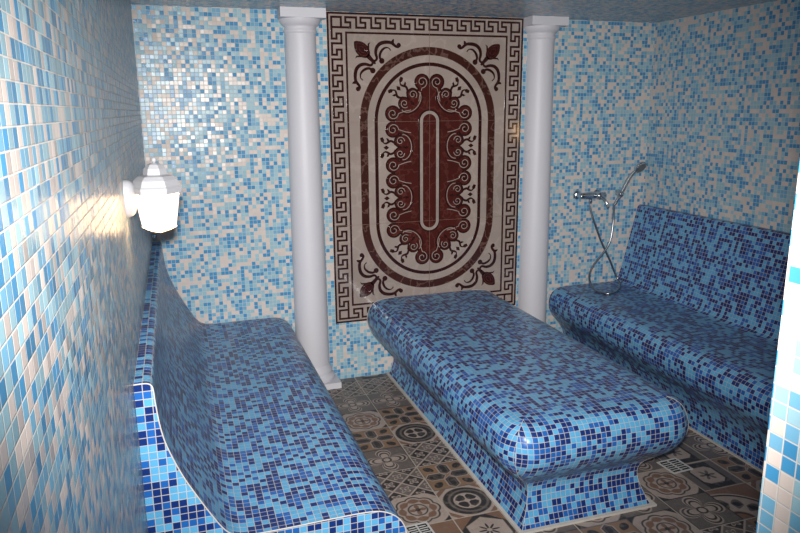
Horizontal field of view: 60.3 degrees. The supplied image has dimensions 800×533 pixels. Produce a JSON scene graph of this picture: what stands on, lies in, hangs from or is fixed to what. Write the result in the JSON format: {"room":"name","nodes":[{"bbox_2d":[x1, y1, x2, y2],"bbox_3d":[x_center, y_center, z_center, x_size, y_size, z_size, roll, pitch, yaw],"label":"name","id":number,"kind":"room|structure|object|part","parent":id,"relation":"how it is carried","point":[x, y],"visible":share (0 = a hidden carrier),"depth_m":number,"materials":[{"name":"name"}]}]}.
{"room":"spa","nodes":[
{"label":"spa","id":0,"kind":"room"},
{"bbox_2d":[0,0,151,532],"bbox_3d":[-0.662,0.218,1.503,0.100,2.342,4.700,-5,13,-17],"label":"wall","id":1,"kind":"structure","parent":0,"point":[74,268],"depth_m":0.92,"materials":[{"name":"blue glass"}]},
{"bbox_2d":[123,157,181,232],"bbox_3d":[-0.726,-0.210,2.033,0.161,0.222,0.133,-5,13,-17],"label":"wall lantern","id":2,"kind":"object","parent":1,"relation":"attached to","point":[155,193],"visible":1,"depth_m":2.00,"materials":[{"name":"white glass"}]},
{"bbox_3d":[-0.787,-0.200,2.014,0.031,0.109,0.080,-5,13,-17],"label":"plate","id":3,"kind":"part","parent":2,"relation":"part of","materials":[{"name":"grey ceramic"}]},
{"bbox_3d":[-0.718,-0.169,2.045,0.125,0.097,0.115,-5,13,-17],"label":"lamp shade","id":4,"kind":"part","parent":2,"relation":"part of","materials":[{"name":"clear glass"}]},
{"bbox_2d":[131,4,655,378],"bbox_3d":[0.136,-0.405,4.217,3.344,2.342,0.100,-5,13,-17],"label":"wall","id":5,"kind":"structure","parent":0,"point":[212,80],"depth_m":3.89,"materials":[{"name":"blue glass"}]},
{"bbox_2d":[326,11,523,323],"bbox_3d":[0.175,-0.569,4.133,1.200,1.778,0.010,-5,13,-17],"label":"marble panel","id":6,"kind":"object","parent":5,"relation":"attached to","point":[425,110],"visible":0.98,"depth_m":4.10,"materials":[{"name":"brown stone"}]},
{"bbox_2d":[352,39,400,90],"bbox_3d":[-0.132,-1.140,3.900,0.291,0.288,0.001,-5,13,-17],"label":"flower","id":7,"kind":"object","parent":6,"relation":"on","point":[376,63],"depth_m":3.90,"materials":[{"name":"brown stone"}]},
{"bbox_2d":[356,253,402,296],"bbox_3d":[-0.121,0.052,4.171,0.291,0.288,0.001,-5,13,-17],"label":"flower","id":8,"kind":"object","parent":6,"relation":"on","point":[377,274],"depth_m":4.17,"materials":[{"name":"brown stone"}]},
{"bbox_2d":[455,243,497,289],"bbox_3d":[0.485,0.003,4.362,0.291,0.288,0.001,-5,13,-17],"label":"flower","id":9,"kind":"object","parent":6,"relation":"on","point":[476,264],"depth_m":4.36,"materials":[{"name":"brown stone"}]},
{"bbox_2d":[457,41,500,90],"bbox_3d":[0.473,-1.189,4.092,0.291,0.288,0.001,-5,13,-17],"label":"flower","id":10,"kind":"object","parent":6,"relation":"on","point":[478,62],"depth_m":4.09,"materials":[{"name":"brown stone"}]},
{"bbox_2d":[573,189,609,207],"bbox_3d":[1.250,-0.434,4.441,0.212,0.106,0.162,-5,13,-17],"label":"mixer tap","id":11,"kind":"object","parent":5,"relation":"attached to","point":[597,194],"visible":1,"depth_m":4.43,"materials":[{"name":"silver metal"}]},
{"bbox_3d":[1.311,-0.414,4.408,0.066,0.080,0.025,7,15,31],"label":"lever handle","id":12,"kind":"part","parent":11,"relation":"part of","materials":[{"name":"silver metal"}]},
{"bbox_2d":[615,189,623,196],"bbox_3d":[1.447,-0.482,4.545,0.048,0.048,0.084,-2,13,-6],"label":"holder","id":13,"kind":"object","parent":5,"relation":"attached to","point":[617,191],"visible":0.97,"depth_m":4.51,"materials":[{"name":"silver metal"}]},
{"bbox_2d":[613,161,646,204],"bbox_3d":[1.506,-0.541,4.496,0.206,0.285,0.071,-3,13,-9],"label":"shower","id":14,"kind":"object","parent":5,"relation":"attached to","point":[640,166],"visible":1,"depth_m":4.50,"materials":[{"name":"silver metal"}]},
{"bbox_3d":[1.476,-0.521,4.515,0.151,0.238,0.033,-1,13,-3],"label":"handle","id":15,"kind":"part","parent":14,"relation":"part of","materials":[{"name":"silver metal"}]},
{"bbox_3d":[1.568,-0.639,4.477,0.071,0.059,0.045,-5,13,-17],"label":"spray plate","id":16,"kind":"part","parent":14,"relation":"part of","materials":[{"name":"grey metal"}]},
{"bbox_2d":[129,0,775,22],"bbox_3d":[0.870,-1.000,1.743,3.144,0.100,4.700,-5,13,-17],"label":"ceiling","id":17,"kind":"structure","parent":0,"point":[654,11],"depth_m":3.65,"materials":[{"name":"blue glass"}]},
{"bbox_2d":[328,373,762,532],"bbox_3d":[0.891,1.187,2.239,3.144,0.100,4.700,-5,13,-17],"label":"floor","id":18,"kind":"structure","parent":0,"point":[420,476],"depth_m":3.04,"materials":[{"name":"tile"}]},
{"bbox_2d":[133,241,406,532],"bbox_3d":[-0.657,0.509,2.962,0.739,0.930,2.114,-5,13,-17],"label":"bench","id":19,"kind":"object","parent":18,"relation":"on","point":[239,431],"visible":1,"depth_m":2.36,"materials":[{"name":"tile"}]},
{"bbox_2d":[277,6,341,389],"bbox_3d":[-0.513,-0.324,3.889,0.282,2.142,0.139,-5,13,-17],"label":"column","id":20,"kind":"structure","parent":18,"relation":"on","point":[299,24],"depth_m":3.85,"materials":[{"name":"white paint"}]},
{"bbox_3d":[-0.526,-1.285,3.683,0.230,0.077,0.115,-5,13,-17],"label":"capital moulding","id":21,"kind":"part","parent":20,"relation":"part of","materials":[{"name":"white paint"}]},
{"bbox_3d":[-0.505,0.638,4.112,0.262,0.094,0.131,-5,13,-17],"label":"moulding","id":22,"kind":"part","parent":20,"relation":"part of","materials":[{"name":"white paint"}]},
{"bbox_2d":[405,521,434,532],"bbox_3d":[0.078,1.037,2.699,0.100,0.003,0.100,-5,14,-20],"label":"floor drain","id":23,"kind":"object","parent":18,"relation":"on","point":[423,527],"visible":0.92,"depth_m":2.72,"materials":[{"name":"silver metal"}]},
{"bbox_2d":[367,289,687,532],"bbox_3d":[0.503,0.604,3.484,0.866,0.495,1.884,-5,13,-17],"label":"massage table","id":24,"kind":"object","parent":18,"relation":"on","point":[555,432],"visible":1,"depth_m":2.85,"materials":[{"name":"tile"}]},
{"bbox_3d":[0.489,0.829,3.585,0.631,0.009,1.778,-5,13,-17],"label":"grout skirting","id":25,"kind":"part","parent":24,"relation":"part of","materials":[{"name":"blue tile"}]},
{"bbox_2d":[518,16,568,322],"bbox_3d":[0.882,-0.437,4.331,0.282,2.142,0.139,-5,13,-17],"label":"column","id":26,"kind":"structure","parent":18,"relation":"on","point":[541,31],"depth_m":4.28,"materials":[{"name":"white paint"}]},
{"bbox_3d":[0.870,-1.398,4.125,0.230,0.077,0.115,-5,13,-17],"label":"capital moulding","id":27,"kind":"part","parent":26,"relation":"part of","materials":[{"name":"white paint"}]},
{"bbox_2d":[548,204,790,472],"bbox_3d":[1.646,0.299,3.685,0.700,0.977,2.114,-5,13,-17],"label":"bench","id":28,"kind":"object","parent":18,"relation":"on","point":[695,313],"visible":0.88,"depth_m":3.75,"materials":[{"name":"tile"}]},
{"bbox_2d":[588,203,620,294],"bbox_3d":[1.364,-0.122,4.443,0.261,0.552,0.264,-5,13,-17],"label":"shower hose","id":29,"kind":"object","parent":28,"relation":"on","point":[590,209],"visible":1,"depth_m":4.52,"materials":[{"name":"silver metal"}]},
{"bbox_3d":[1.432,0.790,3.724,0.013,0.007,2.112,-5,13,-17],"label":"grout skirting","id":30,"kind":"part","parent":28,"relation":"part of","materials":[{"name":"blue tile"}]},
{"bbox_2d":[656,457,692,473],"bbox_3d":[1.266,0.917,3.175,0.112,0.003,0.112,-5,14,-21],"label":"floor drain","id":31,"kind":"object","parent":18,"relation":"on","point":[674,465],"visible":1,"depth_m":3.17,"materials":[{"name":"silver metal"}]},
{"bbox_2d":[643,0,799,232],"bbox_3d":[2.280,-0.127,2.905,0.100,2.342,3.780,-5,13,-17],"label":"wall","id":32,"kind":"structure","parent":0,"point":[723,143],"depth_m":3.89,"materials":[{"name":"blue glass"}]},
{"bbox_2d":[756,163,799,532],"bbox_3d":[1.644,0.306,1.022,2.308,2.142,0.500,-5,13,-17],"label":"wall","id":33,"kind":"structure","parent":0,"point":[779,503],"depth_m":0.85,"materials":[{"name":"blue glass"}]}
]}

